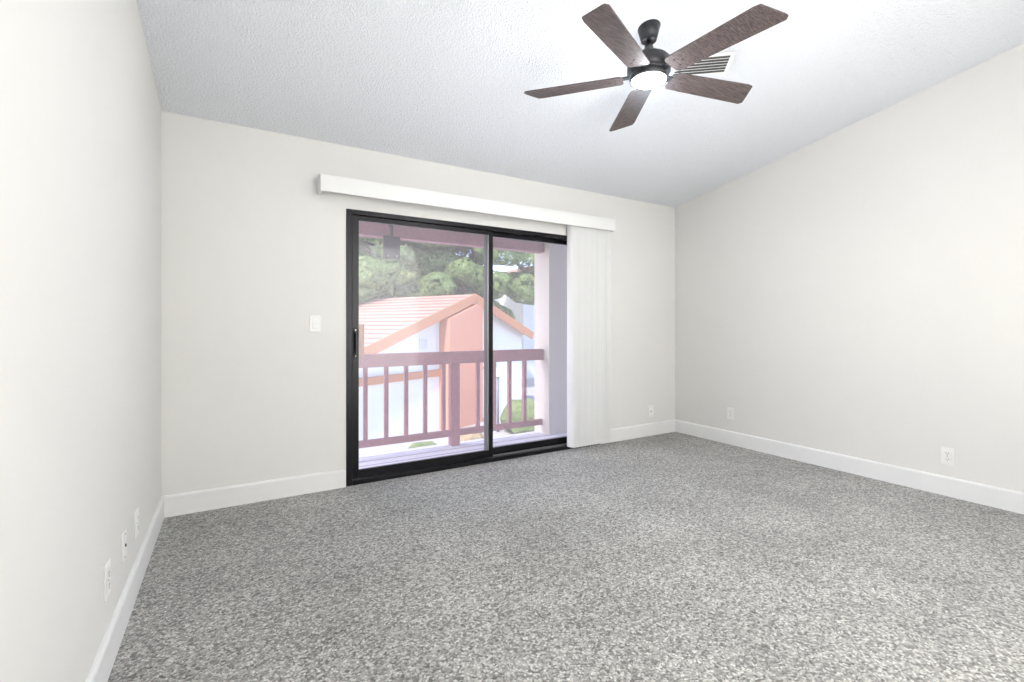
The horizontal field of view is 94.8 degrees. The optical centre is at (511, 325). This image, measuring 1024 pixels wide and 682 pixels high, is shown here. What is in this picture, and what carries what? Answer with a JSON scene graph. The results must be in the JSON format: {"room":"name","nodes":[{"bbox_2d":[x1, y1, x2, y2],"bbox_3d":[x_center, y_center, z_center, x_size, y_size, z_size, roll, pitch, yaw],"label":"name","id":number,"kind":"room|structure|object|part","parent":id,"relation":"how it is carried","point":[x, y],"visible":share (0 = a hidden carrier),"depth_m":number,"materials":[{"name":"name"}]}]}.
{"room":"empty bedroom","nodes":[
{"label":"empty bedroom","id":0,"kind":"room"},
{"bbox_2d":[0,0,160,681],"bbox_3d":[-1.157,-0.368,1.041,0.200,3.286,4.474,0,0,-31],"label":"wall","id":1,"kind":"structure","parent":0,"point":[80,295],"depth_m":1.25,"materials":[{"name":"paint"}]},
{"bbox_2d":[104,559,110,601],"bbox_3d":[-1.361,0.855,1.587,0.009,0.115,0.070,0,0,-31],"label":"electrical outlet","id":2,"kind":"object","parent":1,"relation":"attached to","point":[107,579],"visible":0.98,"depth_m":1.57,"materials":[{"name":"white plastic"}]},
{"bbox_2d":[121,528,126,563],"bbox_3d":[-1.509,0.855,1.836,0.010,0.115,0.070,0,0,-31],"label":"electrical outlet","id":3,"kind":"object","parent":1,"relation":"attached to","point":[123,545],"visible":0.98,"depth_m":1.83,"materials":[{"name":"white plastic"}]},
{"bbox_2d":[85,496,163,681],"bbox_3d":[-1.064,1.090,1.097,0.016,0.130,4.074,0,0,-31],"label":"baseboard","id":4,"kind":"structure","parent":1,"relation":"attached to","point":[103,663],"depth_m":1.79,"materials":[{"name":"white wood"}]},
{"bbox_2d":[135,508,138,538],"bbox_3d":[-1.655,0.870,2.081,0.009,0.115,0.070,0,0,-31],"label":"electrical outlet","id":5,"kind":"object","parent":1,"relation":"attached to","point":[136,522],"visible":1,"depth_m":2.07,"materials":[{"name":"white plastic"}]},
{"bbox_2d":[161,111,674,495],"bbox_3d":[-0.214,-0.011,4.093,4.546,2.572,0.200,0,0,-31],"label":"wall","id":6,"kind":"structure","parent":0,"point":[253,279],"depth_m":3.18,"materials":[{"name":"paint"}]},
{"bbox_2d":[163,469,345,517],"bbox_3d":[-1.652,1.090,3.108,1.067,0.130,0.016,0,0,-31],"label":"baseboard","id":7,"kind":"structure","parent":6,"relation":"attached to","point":[177,504],"depth_m":3.07,"materials":[{"name":"white wood"}]},
{"bbox_2d":[310,315,319,331],"bbox_3d":[-1.371,-0.015,3.279,0.070,0.115,0.012,0,0,-31],"label":"light switch","id":8,"kind":"object","parent":6,"relation":"attached to","point":[314,323],"visible":1,"depth_m":3.28,"materials":[{"name":"white plastic"}]},
{"bbox_2d":[359,431,566,468],"bbox_3d":[-0.671,1.305,4.452,3.510,0.140,0.886,0,0,-31],"label":"deck","id":9,"kind":"object","parent":6,"relation":"attached to","point":[468,447],"depth_m":4.67,"materials":[{"name":"grey concrete"}]},
{"bbox_2d":[359,349,543,447],"bbox_3d":[-0.877,0.750,4.728,2.838,0.969,0.090,0,0,-31],"label":"balcony railing","id":10,"kind":"object","parent":9,"relation":"on","point":[455,386],"depth_m":4.83,"materials":[{"name":"brown wood"}]},
{"bbox_2d":[534,243,566,434],"bbox_3d":[0.476,-0.045,5.536,0.310,2.840,0.300,0,0,-31],"label":"exterior wall","id":11,"kind":"structure","parent":9,"relation":"on","point":[539,313],"depth_m":5.41,"materials":[{"name":"grey paint"}]},
{"bbox_2d":[318,174,614,447],"bbox_3d":[-0.180,0.045,3.923,2.670,2.150,0.124,0,0,-31],"label":"vertical blinds","id":12,"kind":"object","parent":6,"relation":"attached to","point":[588,329],"visible":1,"depth_m":4.38,"materials":[{"name":"white plastic"}]},
{"bbox_2d":[346,209,595,485],"bbox_3d":[-0.184,0.155,4.041,2.400,2.000,0.138,0,0,-31],"label":"sliding glass door","id":13,"kind":"structure","parent":6,"relation":"in","point":[355,346],"depth_m":3.78,"materials":[{"name":"black"}]},
{"bbox_3d":[-1.122,0.110,3.460,0.086,0.250,0.100,0,0,-31],"label":"handle","id":14,"kind":"part","parent":13,"relation":"part of","materials":[{"name":"black metal"}]},
{"bbox_2d":[601,419,674,443],"bbox_3d":[1.335,1.090,4.890,1.070,0.130,0.016,0,0,-31],"label":"baseboard","id":15,"kind":"structure","parent":6,"relation":"attached to","point":[637,431],"depth_m":4.89,"materials":[{"name":"white wood"}]},
{"bbox_2d":[648,406,652,416],"bbox_3d":[1.467,0.900,4.973,0.070,0.115,0.010,0,0,-31],"label":"outlet","id":16,"kind":"object","parent":6,"relation":"attached to","point":[650,411],"visible":1,"depth_m":4.97,"materials":[{"name":"white plastic"}]},
{"bbox_2d":[108,432,1023,681],"bbox_3d":[0.927,1.215,2.180,4.946,0.120,4.294,0,0,-31],"label":"floor","id":17,"kind":"structure","parent":0,"point":[673,557],"depth_m":2.15,"materials":[{"name":"grey carpet"}]},
{"bbox_2d":[136,0,1023,207],"bbox_3d":[0.881,-1.697,2.257,4.946,0.868,4.474,0,0,-31],"label":"ceiling","id":18,"kind":"structure","parent":0,"point":[448,82],"depth_m":2.83,"materials":[{"name":"white paint"}]},
{"bbox_2d":[524,3,788,130],"bbox_3d":[0.773,-1.342,2.506,1.275,0.514,1.278,0,0,-31],"label":"ceiling fan","id":19,"kind":"object","parent":18,"relation":"hanging from","point":[649,65],"visible":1,"depth_m":2.41,"materials":[{"name":"brown wood"}]},
{"bbox_2d":[672,52,734,75],"bbox_3d":[1.125,-1.568,2.836,0.360,0.013,0.170,0,-9,9],"label":"ceiling vent","id":20,"kind":"object","parent":18,"relation":"in","point":[717,63],"visible":0.65,"depth_m":2.83,"materials":[{"name":"white metal"}]},
{"bbox_2d":[675,43,1023,492],"bbox_3d":[2.919,-0.368,3.473,0.200,3.286,4.474,0,0,-31],"label":"wall","id":21,"kind":"structure","parent":0,"point":[856,289],"depth_m":3.54,"materials":[{"name":"paint"}]},
{"bbox_2d":[727,407,733,419],"bbox_3d":[2.129,0.855,4.593,0.009,0.115,0.070,0,0,-31],"label":"electrical outlet","id":22,"kind":"object","parent":21,"relation":"attached to","point":[730,413],"visible":1,"depth_m":4.59,"materials":[{"name":"white plastic"}]},
{"bbox_2d":[675,419,1023,513],"bbox_3d":[2.827,1.090,3.418,0.016,0.130,4.074,0,0,-31],"label":"baseboard","id":23,"kind":"structure","parent":21,"relation":"attached to","point":[995,497],"depth_m":3.56,"materials":[{"name":"white wood"}]},
{"bbox_2d":[941,447,953,465],"bbox_3d":[2.959,0.885,3.202,0.009,0.115,0.070,0,0,-31],"label":"electrical outlet","id":24,"kind":"object","parent":21,"relation":"attached to","point":[947,456],"visible":1,"depth_m":3.20,"materials":[{"name":"white plastic"}]},
{"label":"outside","id":25,"kind":"structure","parent":0,"visible":0},
{"bbox_2d":[359,378,533,454],"bbox_3d":[-19.042,4.205,61.198,150.000,0.300,115.376,0,0,-31],"label":"ground","id":26,"kind":"structure","parent":25,"point":[394,447],"depth_m":16.68,"materials":[{"name":"concrete"}]},
{"bbox_2d":[359,237,457,303],"bbox_3d":[-7.931,-3.887,26.501,9.386,15.883,10.453,0,0,-31],"label":"pine","id":27,"kind":"object","parent":26,"relation":"on","point":[389,265],"depth_m":23.81,"materials":[{"name":"green plant"}]},
{"bbox_2d":[367,240,461,297],"bbox_3d":[-6.861,-4.545,30.626,11.242,17.199,11.204,0,0,-31],"label":"pine","id":28,"kind":"object","parent":26,"relation":"on","point":[431,267],"depth_m":26.50,"materials":[{"name":"green plant"}]},
{"bbox_2d":[408,441,436,448],"bbox_3d":[-2.511,3.702,13.150,1.100,0.916,0.915,0,0,-31],"label":"shrub","id":29,"kind":"object","parent":26,"relation":"on","point":[421,444],"depth_m":13.11,"materials":[{"name":"green plant"}]},
{"bbox_2d":[359,303,521,450],"bbox_3d":[-10.005,1.425,23.075,17.000,5.260,12.300,0,0,33],"label":"neighbor house","id":30,"kind":"structure","parent":26,"relation":"on","point":[415,386],"depth_m":17.44,"materials":[{"name":"white paint"}]},
{"bbox_2d":[359,369,440,386],"bbox_3d":[-4.530,1.825,15.841,0.100,0.260,6.270,0,0,33],"label":"band","id":31,"kind":"object","parent":30,"relation":"attached to","point":[398,376],"depth_m":16.61,"materials":[{"name":"brown"}]},
{"bbox_2d":[359,294,472,345],"bbox_3d":[-11.308,0.209,21.095,17.800,0.120,8.914,0,20,33],"label":"house roof","id":32,"kind":"structure","parent":30,"relation":"on","point":[406,306],"depth_m":18.98,"materials":[{"name":"tile"}]},
{"bbox_2d":[364,294,475,353],"bbox_3d":[-3.835,0.321,16.215,0.050,0.370,8.934,0,20,33],"label":"fascia","id":33,"kind":"object","parent":32,"relation":"attached to","point":[411,329],"depth_m":16.88,"materials":[{"name":"brown wood"}]},
{"bbox_2d":[419,338,427,349],"bbox_3d":[-3.321,0.676,17.722,0.062,0.420,0.401,0,0,32],"label":"vent","id":34,"kind":"object","parent":30,"relation":"attached to","point":[424,340],"depth_m":17.65,"materials":[{"name":"white paint"}]},
{"bbox_2d":[439,304,482,429],"bbox_3d":[-2.063,1.575,19.228,0.600,4.960,2.100,0,0,33],"label":"bay","id":35,"kind":"object","parent":30,"relation":"attached to","point":[467,336],"depth_m":18.97,"materials":[{"name":"orange paint"}]},
{"bbox_2d":[483,367,483,417],"bbox_3d":[-1.263,2.930,20.826,0.080,2.250,1.050,0,0,33],"label":"door","id":36,"kind":"structure","parent":30,"relation":"attached to","point":[483,391],"depth_m":20.77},
{"bbox_3d":[-7.687,-0.447,26.601,17.800,0.120,4.987,0,-20,33],"label":"house roof","id":37,"kind":"structure","parent":30,"relation":"on","visible":0},
{"bbox_2d":[476,294,533,338],"bbox_3d":[-0.246,-0.336,21.672,0.050,0.370,5.007,0,-20,33],"label":"fascia","id":38,"kind":"object","parent":37,"relation":"attached to","point":[500,314],"depth_m":21.72,"materials":[{"name":"brown"}]},
{"bbox_2d":[402,246,533,319],"bbox_3d":[-2.359,-3.724,29.810,9.710,15.558,10.596,0,0,-31],"label":"pine","id":39,"kind":"object","parent":26,"relation":"on","point":[477,287],"depth_m":26.74,"materials":[{"name":"green plant"}]},
{"bbox_2d":[460,426,483,440],"bbox_3d":[-1.386,3.667,14.600,1.192,1.073,1.205,0,0,-31],"label":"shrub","id":40,"kind":"object","parent":26,"relation":"on","point":[478,436],"depth_m":14.15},
{"bbox_2d":[496,368,501,431],"bbox_3d":[-0.541,2.830,18.005,0.340,2.450,0.340,0,0,-31],"label":"lamp post","id":41,"kind":"object","parent":26,"relation":"on","point":[497,373],"depth_m":17.96,"materials":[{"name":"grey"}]},
{"bbox_2d":[468,276,533,378],"bbox_3d":[2.984,0.105,43.990,11.800,7.900,11.500,0,0,-31],"label":"building","id":42,"kind":"structure","parent":26,"relation":"on","point":[526,323],"depth_m":36.38,"materials":[{"name":"paint"}]},
{"bbox_2d":[505,266,532,275],"bbox_3d":[2.984,-4.845,43.990,12.800,2.000,12.500,0,0,-31],"label":"roof","id":43,"kind":"structure","parent":42,"relation":"on","point":[513,270],"depth_m":44.72,"materials":[{"name":"tile"}]},
{"bbox_2d":[500,398,533,433],"bbox_3d":[0.301,3.501,18.070,1.616,1.406,1.628,0,0,-31],"label":"shrub","id":44,"kind":"object","parent":26,"relation":"on","point":[516,417],"depth_m":17.47,"materials":[{"name":"green plant"}]},
{"bbox_3d":[-0.786,-1.335,4.645,3.510,0.140,1.336,0,0,-31],"label":"soffit","id":45,"kind":"structure","parent":0,"visible":0},
{"bbox_2d":[359,221,543,253],"bbox_3d":[-1.005,-1.055,4.652,3.140,0.420,0.120,0,0,-31],"label":"fascia","id":46,"kind":"object","parent":45,"relation":"attached to","point":[519,244],"depth_m":4.77,"materials":[{"name":"brown wood"}]},
{"bbox_2d":[383,225,399,259],"bbox_3d":[-1.140,-0.791,4.449,0.160,0.332,0.090,0,0,-31],"label":"bracket","id":47,"kind":"object","parent":46,"relation":"attached to","point":[386,247],"depth_m":4.43,"materials":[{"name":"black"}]}
]}

